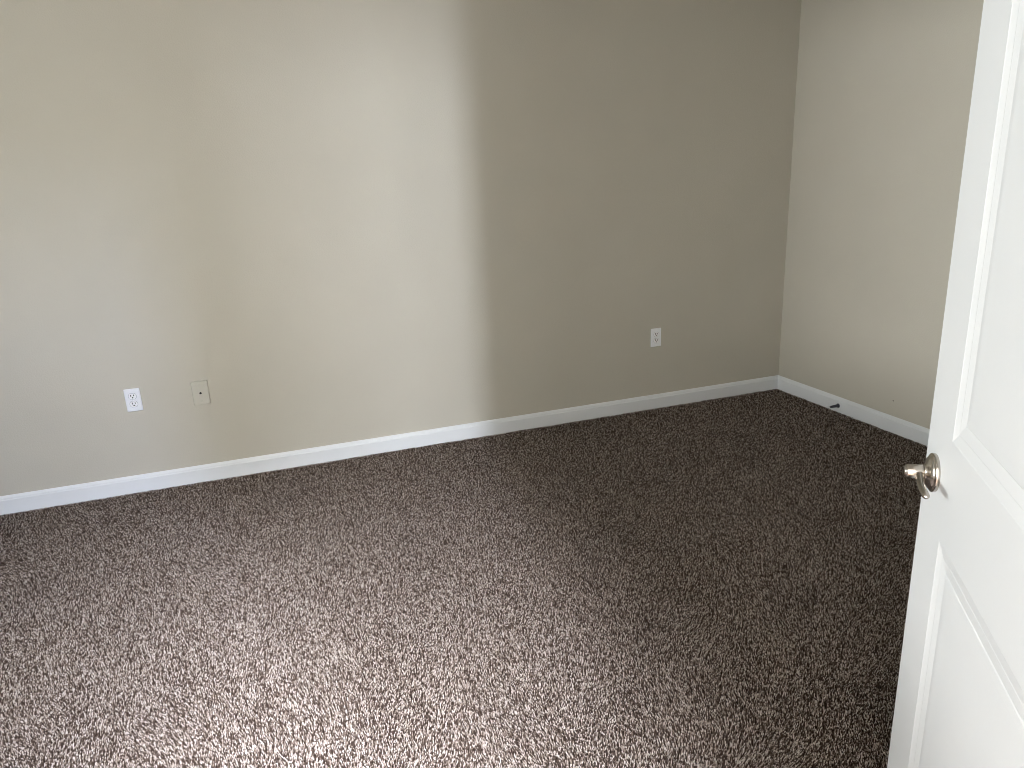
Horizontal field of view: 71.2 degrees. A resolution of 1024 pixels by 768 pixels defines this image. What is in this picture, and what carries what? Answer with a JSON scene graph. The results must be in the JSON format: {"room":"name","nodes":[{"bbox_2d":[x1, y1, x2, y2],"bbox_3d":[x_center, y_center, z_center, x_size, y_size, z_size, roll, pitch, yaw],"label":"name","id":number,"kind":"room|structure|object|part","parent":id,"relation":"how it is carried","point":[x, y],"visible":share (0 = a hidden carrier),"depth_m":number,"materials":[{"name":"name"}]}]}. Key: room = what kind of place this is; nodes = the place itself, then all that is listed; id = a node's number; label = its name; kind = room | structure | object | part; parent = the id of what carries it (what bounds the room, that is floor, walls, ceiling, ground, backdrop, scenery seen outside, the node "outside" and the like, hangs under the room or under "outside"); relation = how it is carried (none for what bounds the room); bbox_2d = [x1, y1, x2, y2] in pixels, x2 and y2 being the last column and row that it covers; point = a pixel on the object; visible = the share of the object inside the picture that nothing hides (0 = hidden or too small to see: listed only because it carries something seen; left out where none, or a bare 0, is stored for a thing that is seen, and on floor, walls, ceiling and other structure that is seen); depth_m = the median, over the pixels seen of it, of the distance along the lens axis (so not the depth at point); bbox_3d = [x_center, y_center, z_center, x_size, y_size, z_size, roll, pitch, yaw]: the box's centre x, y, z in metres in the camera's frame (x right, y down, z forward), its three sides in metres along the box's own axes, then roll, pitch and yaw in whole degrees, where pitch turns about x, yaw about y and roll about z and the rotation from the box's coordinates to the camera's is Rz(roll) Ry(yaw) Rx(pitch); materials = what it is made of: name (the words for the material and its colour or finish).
{"room":"empty bedroom","nodes":[
{"label":"empty bedroom","id":0,"kind":"room"},
{"bbox_2d":[0,0,801,495],"bbox_3d":[-0.750,-0.955,3.679,5.440,2.750,0.120,-8,17,-18],"label":"wall","id":1,"kind":"structure","parent":0,"point":[347,220],"depth_m":3.65,"materials":[{"name":"beige paint"}]},
{"bbox_2d":[123,388,142,411],"bbox_3d":[-1.851,0.079,3.494,0.070,0.114,0.009,-8,17,-18],"label":"wall outlet","id":2,"kind":"object","parent":1,"relation":"attached to","point":[133,400],"visible":1,"depth_m":3.49,"materials":[{"name":"white plastic"}]},
{"bbox_2d":[128,393,136,399],"bbox_3d":[-1.851,0.060,3.486,0.037,0.030,0.001,-8,17,-18],"label":"receptacle","id":3,"kind":"object","parent":2,"relation":"attached to","point":[131,396],"depth_m":3.49,"materials":[{"name":"white plastic"}]},
{"bbox_2d":[130,401,137,406],"bbox_3d":[-1.849,0.098,3.497,0.034,0.028,0.003,-8,17,-18],"label":"receptacle","id":4,"kind":"object","parent":2,"relation":"attached to","point":[132,403],"depth_m":3.50,"materials":[{"name":"white plastic"}]},
{"bbox_2d":[190,380,210,404],"bbox_3d":[-1.562,0.045,3.588,0.079,0.122,0.011,-8,17,-18],"label":"cable plate","id":5,"kind":"object","parent":1,"relation":"attached to","point":[200,390],"visible":1,"depth_m":3.58,"materials":[{"name":"beige plastic"}]},
{"bbox_2d":[0,375,777,514],"bbox_3d":[-0.669,0.334,3.990,5.200,0.096,0.014,-8,17,-18],"label":"baseboard","id":6,"kind":"structure","parent":1,"relation":"attached to","point":[20,502],"depth_m":3.92,"materials":[{"name":"white paint"}]},
{"bbox_2d":[651,328,660,346],"bbox_3d":[0.883,-0.285,4.384,0.070,0.114,0.009,-8,17,-18],"label":"wall outlet","id":7,"kind":"object","parent":1,"relation":"attached to","point":[656,332],"visible":1,"depth_m":4.38,"materials":[{"name":"white plastic"}]},
{"bbox_2d":[0,390,923,767],"bbox_3d":[-0.163,0.885,2.371,5.620,0.100,3.810,-8,17,-18],"label":"floor","id":8,"kind":"structure","parent":0,"point":[583,701],"depth_m":2.18,"materials":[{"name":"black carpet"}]},
{"bbox_2d":[0,389,927,767],"bbox_3d":[0.033,0.807,2.411,4.948,0.011,3.571,-8,17,-18],"label":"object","id":9,"kind":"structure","parent":8,"relation":"on","point":[32,562],"depth_m":2.55,"materials":[{"name":"brown carpet"}]},
{"bbox_2d":[778,0,983,428],"bbox_3d":[2.386,-0.832,2.756,0.121,2.750,3.690,-8,17,-18],"label":"wall","id":10,"kind":"structure","parent":0,"point":[884,88],"depth_m":3.84,"materials":[{"name":"beige paint"}]},
{"bbox_2d":[827,403,839,407],"bbox_3d":[1.915,0.135,4.267,0.079,0.027,0.027,-8,17,-18],"label":"door stop","id":11,"kind":"object","parent":10,"relation":"attached to","point":[837,405],"visible":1,"depth_m":4.27,"materials":[{"name":"grey metal"}]},
{"bbox_2d":[777,375,929,446],"bbox_3d":[2.364,0.435,3.160,0.014,0.096,3.575,-8,17,-18],"label":"baseboard","id":12,"kind":"structure","parent":10,"relation":"attached to","point":[908,430],"depth_m":4.13,"materials":[{"name":"white paint"}]},
{"bbox_3d":[0.116,0.308,0.355,0.930,2.110,0.014,-8,17,-18],"label":"trim","id":13,"kind":"structure","parent":0,"visible":0},
{"bbox_2d":[887,0,1023,767],"bbox_3d":[0.627,0.159,0.862,0.129,2.023,0.796,2,17,17],"label":"door","id":14,"kind":"structure","parent":13,"relation":"attached to","point":[959,703],"depth_m":1.01,"materials":[{"name":"white paint"}]},
{"bbox_3d":[0.666,0.164,1.161,0.016,0.014,0.094,5,18,24],"label":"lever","id":15,"kind":"part","parent":14,"relation":"part of","materials":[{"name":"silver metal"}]}
]}

